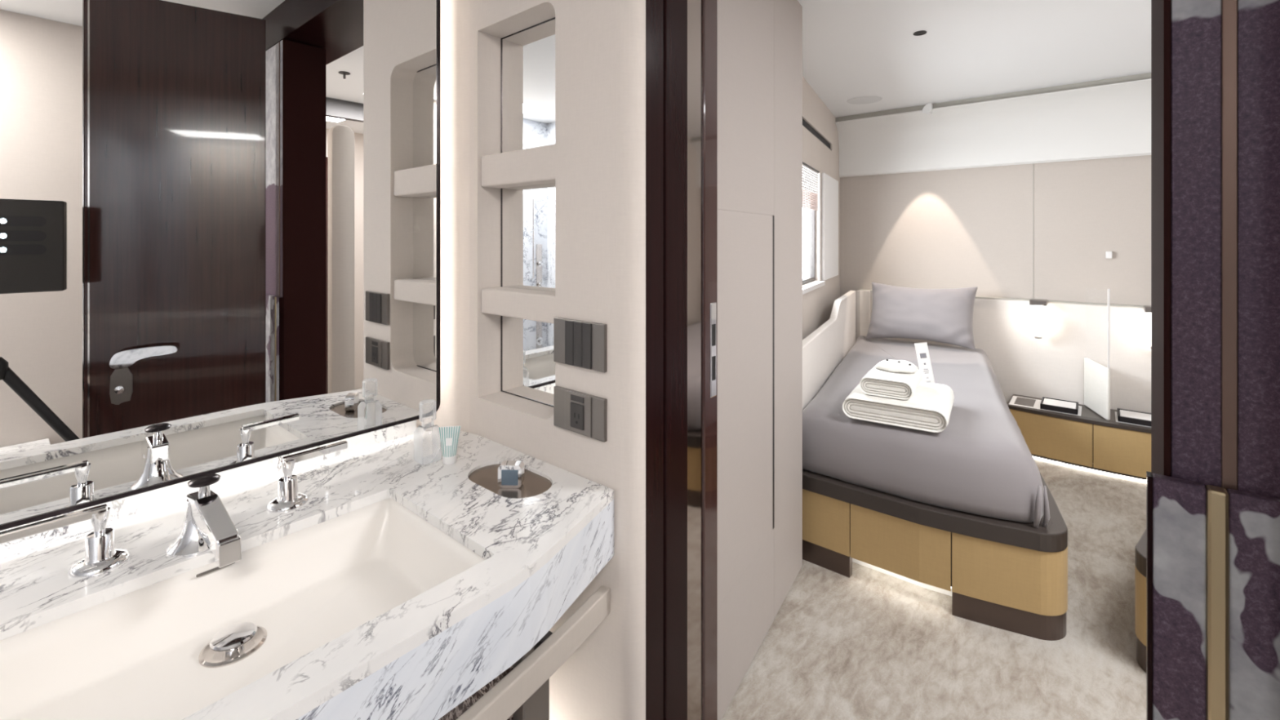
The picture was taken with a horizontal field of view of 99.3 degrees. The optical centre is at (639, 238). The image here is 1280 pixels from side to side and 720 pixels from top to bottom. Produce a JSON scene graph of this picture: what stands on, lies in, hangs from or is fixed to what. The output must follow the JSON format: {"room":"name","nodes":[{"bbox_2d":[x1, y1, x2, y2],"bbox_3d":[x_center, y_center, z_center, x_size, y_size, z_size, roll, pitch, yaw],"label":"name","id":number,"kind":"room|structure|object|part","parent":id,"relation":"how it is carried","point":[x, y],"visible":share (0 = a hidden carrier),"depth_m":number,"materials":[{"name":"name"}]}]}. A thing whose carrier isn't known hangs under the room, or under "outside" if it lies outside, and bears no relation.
{"room":"yacht bathroom","nodes":[
{"label":"yacht bathroom","id":0,"kind":"room"},
{"bbox_2d":[416,0,645,719],"bbox_3d":[-0.268,0.170,1.283,0.680,2.360,0.220,0,0,40],"label":"wall","id":1,"kind":"structure","parent":0,"point":[600,45],"depth_m":1.15,"materials":[{"name":"beige paint"}]},
{"bbox_2d":[481,143,555,188],"bbox_3d":[-0.276,-0.172,1.327,0.298,0.080,0.062,0,0,40],"label":"niche shelf","id":2,"kind":"object","parent":1,"relation":"attached to","point":[535,166],"visible":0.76,"depth_m":1.30,"materials":[{"name":"beige paint"}]},
{"bbox_2d":[481,286,555,323],"bbox_3d":[-0.276,0.160,1.327,0.298,0.064,0.062,0,0,40],"label":"niche shelf","id":3,"kind":"object","parent":1,"relation":"attached to","point":[522,304],"visible":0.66,"depth_m":1.30,"materials":[{"name":"beige paint"}]},
{"bbox_2d":[500,17,555,407],"bbox_3d":[-0.256,-0.065,1.356,0.335,0.970,0.008,0,0,40],"label":"mirror","id":4,"kind":"object","parent":1,"relation":"attached to","point":[527,55],"visible":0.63,"depth_m":1.38,"materials":[{"name":"clear glass"}]},
{"bbox_2d":[553,316,607,372],"bbox_3d":[-0.129,0.222,1.144,0.154,0.097,0.012,0,0,40],"label":"switch plate","id":5,"kind":"object","parent":1,"relation":"attached to","point":[576,343],"visible":1,"depth_m":1.13,"materials":[{"name":"grey plastic"}]},
{"bbox_2d":[553,386,607,442],"bbox_3d":[-0.129,0.367,1.143,0.154,0.086,0.014,0,0,40],"label":"wall outlet","id":6,"kind":"object","parent":1,"relation":"attached to","point":[579,412],"visible":1,"depth_m":1.13,"materials":[{"name":"grey plastic"}]},
{"bbox_2d":[570,401,583,430],"bbox_3d":[-0.132,0.372,1.139,0.040,0.052,0.003,0,0,40],"label":"socket","id":7,"kind":"object","parent":6,"relation":"attached to","point":[576,407],"depth_m":1.14,"materials":[{"name":"black"}]},
{"bbox_2d":[645,0,717,719],"bbox_3d":[0.067,0.250,1.214,0.092,2.200,0.264,0,0,40],"label":"door frame","id":8,"kind":"structure","parent":1,"relation":"attached to","point":[682,35],"depth_m":1.18,"materials":[{"name":"brown wood"}]},
{"bbox_3d":[0.026,0.250,1.169,0.087,2.200,0.144,0,0,40],"label":"casing","id":9,"kind":"part","parent":8,"relation":"part of","materials":[{"name":"brown wood"}]},
{"bbox_3d":[0.135,0.250,1.290,0.079,2.200,0.060,0,0,40],"label":"trim","id":10,"kind":"part","parent":8,"relation":"part of","materials":[{"name":"brown wood"}]},
{"bbox_3d":[0.171,0.260,1.270,0.004,0.220,0.025,0,0,40],"label":"strike plate","id":11,"kind":"part","parent":8,"relation":"part of","materials":[{"name":"silver metal"}]},
{"bbox_2d":[802,76,839,339],"bbox_3d":[1.073,0.200,3.506,0.090,2.300,2.523,0,0,28],"label":"wall","id":12,"kind":"structure","parent":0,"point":[817,304],"depth_m":3.69,"materials":[{"name":"beige paint"}]},
{"bbox_2d":[802,194,815,284],"bbox_3d":[0.923,-0.083,3.227,0.030,0.734,1.073,0,0,28],"label":"window","id":13,"kind":"structure","parent":12,"relation":"attached to","point":[812,212],"depth_m":3.68,"materials":[{"name":"grey glass"}]},
{"bbox_2d":[802,161,819,210],"bbox_3d":[0.951,-0.319,3.213,0.028,0.263,1.052,0,0,28],"label":"window blind","id":14,"kind":"object","parent":12,"relation":"attached to","point":[810,184],"visible":0.46,"depth_m":3.41,"materials":[{"name":"white fabric"}]},
{"bbox_3d":[0.951,-0.445,3.213,0.028,0.010,1.052,0,0,28],"label":"head rail","id":15,"kind":"part","parent":14,"relation":"part of","materials":[{"name":"grey"}]},
{"bbox_2d":[802,280,825,294],"bbox_3d":[0.981,0.301,3.208,0.030,0.027,1.093,0,0,28],"label":"window sill","id":16,"kind":"structure","parent":12,"relation":"attached to","point":[811,287],"depth_m":3.34,"materials":[{"name":"white paint"}]},
{"bbox_2d":[802,118,831,150],"bbox_3d":[1.082,-0.689,3.461,0.028,0.052,1.532,0,0,28],"label":"air vent","id":17,"kind":"object","parent":12,"relation":"attached to","point":[805,123],"visible":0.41,"depth_m":3.59,"materials":[{"name":"black metal"}]},
{"bbox_2d":[822,173,838,280],"bbox_3d":[1.405,-0.080,4.007,0.018,0.740,0.633,0,0,28],"label":"window panel","id":18,"kind":"object","parent":12,"relation":"attached to","point":[829,184],"visible":1,"depth_m":3.92,"materials":[{"name":"white plastic"}]},
{"bbox_2d":[721,457,1146,719],"bbox_3d":[2.068,1.390,1.920,4.700,0.080,3.800,0,0,40],"label":"floor","id":19,"kind":"structure","parent":0,"point":[870,644],"depth_m":1.78,"materials":[{"name":"carpet"}]},
{"bbox_2d":[717,0,802,719],"bbox_3d":[0.309,0.201,1.825,0.328,2.298,1.063,0,0,40],"label":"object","id":20,"kind":"object","parent":19,"relation":"on","point":[760,42],"visible":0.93,"depth_m":1.74,"materials":[{"name":"beige"}]},
{"bbox_3d":[0.286,0.468,1.630,0.021,1.095,0.636,0,0,32],"label":"door","id":21,"kind":"part","parent":20,"relation":"part of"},
{"bbox_3d":[0.290,-0.513,1.637,0.021,0.866,0.650,0,0,32],"label":"panel","id":22,"kind":"part","parent":20,"relation":"part of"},
{"bbox_3d":[0.290,1.177,1.637,0.021,0.323,0.650,0,0,32],"label":"panel","id":23,"kind":"part","parent":20,"relation":"part of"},
{"bbox_3d":[0.558,0.196,2.071,0.021,2.284,0.367,0,0,32],"label":"door","id":24,"kind":"part","parent":20,"relation":"part of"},
{"bbox_2d":[802,403,1067,640],"bbox_3d":[1.520,1.169,3.093,1.069,0.362,2.418,0,0,28],"label":"platform bed","id":25,"kind":"object","parent":19,"relation":"on","point":[1006,575],"visible":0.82,"depth_m":1.95,"materials":[{"name":"yellow wood"}]},
{"bbox_2d":[802,290,870,409],"bbox_3d":[1.177,0.700,3.347,0.242,0.580,2.297,0,0,28],"label":"surround","id":26,"kind":"object","parent":25,"relation":"on","point":[826,347],"visible":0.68,"depth_m":3.31,"materials":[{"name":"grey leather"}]},
{"bbox_2d":[802,335,1049,528],"bbox_3d":[1.538,0.866,3.071,0.925,0.248,2.354,0,0,29],"label":"mattress","id":27,"kind":"object","parent":25,"relation":"on","point":[982,463],"visible":0.77,"depth_m":2.13,"materials":[{"name":"grey fabric"}]},
{"bbox_2d":[842,381,954,432],"bbox_3d":[1.116,0.695,2.333,0.385,0.093,0.448,0,0,33],"label":"bath towel","id":28,"kind":"object","parent":27,"relation":"on","point":[929,409],"visible":0.74,"depth_m":2.17,"materials":[{"name":"white fabric"}]},
{"bbox_2d":[859,366,922,399],"bbox_3d":[1.083,0.611,2.341,0.205,0.079,0.308,0,0,34],"label":"hand towel","id":29,"kind":"object","parent":28,"relation":"on","point":[877,382],"visible":0.92,"depth_m":2.24,"materials":[{"name":"white fabric"}]},
{"bbox_2d":[875,359,918,373],"bbox_3d":[1.129,0.557,2.393,0.166,0.046,0.178,0,0,40],"label":"washcloth","id":30,"kind":"object","parent":29,"relation":"on","point":[895,366],"visible":1,"depth_m":2.34,"materials":[{"name":"white fabric"}]},
{"bbox_2d":[866,281,977,350],"bbox_3d":[1.965,0.528,3.820,0.678,0.400,0.232,0,0,36],"label":"pillow","id":31,"kind":"object","parent":27,"relation":"on","point":[944,315],"visible":1,"depth_m":3.74,"materials":[{"name":"grey fabric"}]},
{"bbox_2d":[914,342,934,382],"bbox_3d":[1.320,0.604,2.513,0.080,0.240,0.052,0,0,4],"label":"paper tag","id":32,"kind":"object","parent":27,"relation":"on","point":[922,348],"visible":0.82,"depth_m":2.52,"materials":[{"name":"white paper"}]},
{"bbox_2d":[920,353,930,382],"bbox_3d":[1.319,0.601,2.514,0.025,0.137,0.042,0,0,-22],"label":"print","id":33,"kind":"object","parent":32,"relation":"attached to","point":[925,361],"depth_m":2.51,"materials":[{"name":"grey paper"}]},
{"bbox_3d":[1.684,1.019,2.890,0.985,0.062,2.229,0,0,40],"label":"rail","id":34,"kind":"part","parent":25,"relation":"part of","materials":[{"name":"grey leather"}]},
{"bbox_2d":[1007,394,1151,481],"bbox_3d":[2.731,1.196,3.254,0.860,0.307,0.378,0,0,40],"label":"cabinet","id":35,"kind":"object","parent":19,"relation":"on","point":[1086,440],"visible":0.73,"depth_m":3.16,"materials":[{"name":"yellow wood"}]},
{"bbox_3d":[2.464,1.045,3.481,0.100,0.004,0.180,0,0,40],"label":"vent panel","id":36,"kind":"part","parent":35,"relation":"part of","materials":[{"name":"grey metal"}]},
{"bbox_3d":[2.466,1.190,3.287,0.412,0.250,0.075,0,0,40],"label":"door","id":37,"kind":"part","parent":35,"relation":"part of","materials":[{"name":"brown wood"}]},
{"bbox_2d":[1040,396,1078,414],"bbox_3d":[2.588,1.031,3.357,0.180,0.032,0.190,0,0,40],"label":"tray","id":38,"kind":"object","parent":35,"relation":"on","point":[1046,403],"visible":1,"depth_m":3.32,"materials":[{"name":"black"}]},
{"bbox_2d":[1084,288,1110,420],"bbox_3d":[2.752,0.668,3.273,0.029,0.756,0.318,0,0,20],"label":"screen","id":39,"kind":"object","parent":35,"relation":"on","point":[1096,375],"visible":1,"depth_m":3.22,"materials":[{"name":"white"}]},
{"bbox_3d":[2.695,0.519,3.128,0.008,0.459,0.006,0,0,20],"label":"edge post","id":40,"kind":"part","parent":39,"relation":"part of","materials":[{"name":"white paint"}]},
{"bbox_3d":[2.796,1.190,3.009,0.444,0.250,0.075,0,0,40],"label":"door","id":41,"kind":"part","parent":35,"relation":"part of","materials":[{"name":"brown wood"}]},
{"bbox_2d":[1117,408,1151,426],"bbox_3d":[2.862,1.031,3.127,0.175,0.032,0.190,0,0,40],"label":"tray","id":42,"kind":"object","parent":35,"relation":"on","point":[1135,417],"visible":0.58,"depth_m":3.10,"materials":[{"name":"black"}]},
{"bbox_2d":[1134,529,1146,672],"bbox_3d":[2.797,1.169,2.021,2.418,0.362,1.069,0,0,-38],"label":"platform bed","id":43,"kind":"object","parent":19,"relation":"on","point":[1140,547],"visible":0.15,"depth_m":1.71,"materials":[{"name":"yellow wood"}]},
{"bbox_3d":[2.569,1.019,2.148,0.985,0.062,2.229,0,0,40],"label":"rail","id":44,"kind":"part","parent":43,"relation":"part of","materials":[{"name":"brown wood"}]},
{"bbox_2d":[797,0,1151,117],"bbox_3d":[2.119,-1.025,1.981,4.700,0.150,3.640,0,0,40],"label":"ceiling","id":45,"kind":"structure","parent":0,"point":[969,49],"depth_m":2.69,"materials":[{"name":"white paint"}]},
{"bbox_2d":[847,95,882,104],"bbox_3d":[1.540,-0.948,3.733,0.224,0.003,0.224,0,0,40],"label":"ceiling speaker","id":46,"kind":"object","parent":45,"relation":"attached to","point":[868,99],"visible":1,"depth_m":3.72,"materials":[{"name":"white plastic"}]},
{"bbox_2d":[913,31,926,35],"bbox_3d":[1.293,-0.948,2.514,0.056,0.003,0.056,0,0,40],"label":"recessed light","id":47,"kind":"object","parent":45,"relation":"in","point":[918,33],"visible":1,"depth_m":2.51,"materials":[{"name":"grey metal"}]},
{"bbox_2d":[922,102,933,114],"bbox_3d":[2.042,-0.922,3.857,0.060,0.075,0.065,0,0,40],"label":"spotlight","id":48,"kind":"structure","parent":45,"relation":"attached to","point":[927,108],"depth_m":3.83,"materials":[{"name":"white paint"}]},
{"bbox_2d":[840,155,1151,305],"bbox_3d":[2.925,0.200,3.486,3.800,2.300,0.100,0,0,40],"label":"wall","id":49,"kind":"structure","parent":0,"point":[966,227],"depth_m":3.75,"materials":[{"name":"beige paint"}]},
{"bbox_2d":[835,78,1151,177],"bbox_3d":[2.804,-0.706,3.358,3.300,0.412,0.250,0,0,40],"label":"overhead cabinet","id":50,"kind":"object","parent":49,"relation":"attached to","point":[1109,121],"depth_m":3.68,"materials":[{"name":"white laminate"}]},
{"bbox_2d":[835,72,1151,121],"bbox_3d":[2.811,-0.931,3.365,3.300,0.038,0.230,0,0,40],"label":"trim","id":51,"kind":"structure","parent":49,"relation":"attached to","point":[1144,76],"depth_m":3.55,"materials":[{"name":"grey"}]},
{"bbox_2d":[858,288,1151,413],"bbox_3d":[2.890,0.879,3.405,2.950,0.941,0.068,0,0,40],"label":"wainscot","id":52,"kind":"structure","parent":49,"relation":"attached to","point":[1051,366],"depth_m":3.51,"materials":[{"name":"grey"}]},
{"bbox_2d":[1024,298,1053,338],"bbox_3d":[2.581,0.525,3.526,0.150,0.250,0.150,0,0,40],"label":"wall lamp","id":53,"kind":"object","parent":52,"relation":"attached to","point":[1038,322],"visible":1,"depth_m":3.48,"materials":[{"name":"grey"}]},
{"bbox_2d":[1137,305,1151,348],"bbox_3d":[3.003,0.525,3.171,0.150,0.250,0.150,0,0,40],"label":"wall lamp","id":54,"kind":"object","parent":52,"relation":"attached to","point":[1144,324],"visible":0.3,"depth_m":3.17,"materials":[{"name":"grey"}]},
{"bbox_2d":[1032,164,1033,298],"bbox_3d":[2.643,-0.045,3.655,0.003,0.910,0.002,0,0,40],"label":"trim","id":55,"kind":"structure","parent":49,"relation":"attached to","point":[1033,164],"depth_m":3.65,"materials":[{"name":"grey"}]},
{"bbox_2d":[1106,251,1111,258],"bbox_3d":[2.931,0.103,3.400,0.030,0.043,0.022,0,0,40],"label":"wall sensor","id":56,"kind":"object","parent":49,"relation":"attached to","point":[1108,254],"visible":1,"depth_m":3.39,"materials":[{"name":"white paint"}]},
{"bbox_2d":[1146,0,1279,719],"bbox_3d":[0.715,0.250,0.540,0.319,2.200,0.189,0,0,40],"label":"door frame","id":57,"kind":"object","parent":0,"point":[1213,481],"visible":1,"depth_m":0.55,"materials":[{"name":"purple stone"}]},
{"bbox_3d":[-0.308,1.390,-0.133,2.900,0.080,2.400,0,0,40],"label":"floor","id":58,"kind":"structure","parent":0,"visible":0},
{"bbox_2d":[438,646,549,719],"bbox_3d":[-0.809,0.993,0.661,0.550,0.715,1.372,0,0,40],"label":"vanity cabinet","id":59,"kind":"object","parent":58,"relation":"on","point":[536,707],"visible":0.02,"depth_m":0.96,"materials":[{"name":"brown stone"}]},
{"bbox_2d":[0,419,613,719],"bbox_3d":[-0.754,0.525,0.663,0.688,0.210,1.546,0,0,40],"label":"countertop","id":60,"kind":"structure","parent":59,"relation":"on","point":[402,588],"depth_m":0.85,"materials":[{"name":"white stone"}]},
{"bbox_2d":[0,503,130,577],"bbox_3d":[-0.852,0.456,0.808,0.068,0.088,0.139,0,0,40],"label":"tap","id":61,"kind":"object","parent":60,"relation":"on","point":[101,555],"visible":1,"depth_m":0.82,"materials":[{"name":"silver metal"}]},
{"bbox_3d":[-0.860,0.418,0.798,0.013,0.014,0.113,0,0,40],"label":"lever","id":62,"kind":"part","parent":61,"relation":"part of","materials":[{"name":"silver metal"}]},
{"bbox_3d":[-0.829,0.454,0.835,0.038,0.074,0.038,0,0,40],"label":"stem","id":63,"kind":"part","parent":61,"relation":"part of","materials":[{"name":"silver metal"}]},
{"bbox_2d":[166,473,241,568],"bbox_3d":[-0.683,0.444,0.857,0.188,0.112,0.080,0,0,40],"label":"faucet","id":64,"kind":"object","parent":60,"relation":"on","point":[207,525],"visible":1,"depth_m":0.85,"materials":[{"name":"silver metal"}]},
{"bbox_3d":[-0.708,0.393,0.884,0.042,0.010,0.042,0,0,40],"label":"diverter knob","id":65,"kind":"part","parent":64,"relation":"part of","materials":[{"name":"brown metal"}]},
{"bbox_3d":[-0.708,0.406,0.884,0.020,0.023,0.020,0,0,40],"label":"diverter stem","id":66,"kind":"part","parent":64,"relation":"part of","materials":[{"name":"silver metal"}]},
{"bbox_3d":[-0.673,0.441,0.855,0.160,0.057,0.032,0,0,38],"label":"spout","id":67,"kind":"part","parent":64,"relation":"part of","materials":[{"name":"silver metal"}]},
{"bbox_2d":[0,419,416,552],"bbox_3d":[-1.044,0.460,0.844,0.012,0.080,1.450,0,0,40],"label":"backsplash","id":68,"kind":"structure","parent":60,"relation":"on","point":[148,500],"depth_m":1.08,"materials":[{"name":"white stone"}]},
{"bbox_2d":[0,497,485,719],"bbox_3d":[-0.545,0.568,0.758,0.375,0.100,0.586,0,0,40],"label":"basin","id":69,"kind":"object","parent":60,"relation":"in","point":[171,644],"depth_m":0.82,"materials":[{"name":"white ceramic"}]},
{"bbox_2d":[266,440,347,512],"bbox_3d":[-0.641,0.456,1.053,0.068,0.088,0.139,0,0,40],"label":"tap","id":70,"kind":"object","parent":60,"relation":"on","point":[288,498],"visible":1,"depth_m":1.02,"materials":[{"name":"silver metal"}]},
{"bbox_3d":[-0.664,0.454,1.026,0.038,0.074,0.038,0,0,40],"label":"stem","id":71,"kind":"part","parent":70,"relation":"part of","materials":[{"name":"silver metal"}]},
{"bbox_3d":[-0.633,0.418,1.063,0.013,0.014,0.113,0,0,40],"label":"lever","id":72,"kind":"part","parent":70,"relation":"part of","materials":[{"name":"silver metal"}]},
{"bbox_2d":[413,399,441,463],"bbox_3d":[-0.478,0.433,1.227,0.046,0.134,0.046,0,0,40],"label":"glass bottle","id":73,"kind":"object","parent":60,"relation":"on","point":[431,457],"visible":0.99,"depth_m":1.23,"materials":[{"name":"clear glass"}]},
{"bbox_2d":[438,426,461,464],"bbox_3d":[-0.425,0.460,1.214,0.032,0.080,0.038,0,0,40],"label":"toiletry tube","id":74,"kind":"object","parent":60,"relation":"on","point":[449,436],"visible":1,"depth_m":1.21,"materials":[{"name":"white plastic"}]},
{"bbox_3d":[-0.264,0.484,1.102,0.034,0.031,0.002,0,0,2],"label":"knob","id":75,"kind":"part","parent":60,"relation":"part of","materials":[{"name":"ceramic"}]},
{"bbox_3d":[-0.272,0.512,1.134,0.207,0.012,0.117,0,0,40],"label":"recessed lid","id":76,"kind":"part","parent":60,"relation":"part of","materials":[{"name":"brown metal"}]},
{"bbox_3d":[-0.264,0.483,1.114,0.053,0.046,0.048,0,0,40],"label":"lid knob","id":77,"kind":"part","parent":60,"relation":"part of","materials":[{"name":"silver metal"}]},
{"bbox_3d":[-0.396,0.932,1.154,0.550,0.595,0.060,0,0,40],"label":"post","id":78,"kind":"part","parent":59,"relation":"part of","materials":[{"name":"grey wood"}]},
{"bbox_2d":[456,585,610,719],"bbox_3d":[-0.522,0.725,0.496,0.135,0.050,1.503,0,0,36],"label":"towel rail","id":79,"kind":"object","parent":59,"relation":"attached to","point":[553,649],"visible":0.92,"depth_m":0.92,"materials":[{"name":"white leather"}]},
{"bbox_3d":[-1.246,0.170,0.693,0.100,2.360,2.260,0,0,40],"label":"wall","id":80,"kind":"structure","parent":0,"visible":0},
{"bbox_2d":[0,0,440,530],"bbox_3d":[-1.091,-0.224,0.749,0.037,1.352,1.745,0,0,40],"label":"vanity mirror","id":81,"kind":"object","parent":80,"relation":"attached to","point":[220,220],"visible":0.98,"depth_m":1.04,"materials":[{"name":"clear mirror"}]}
]}

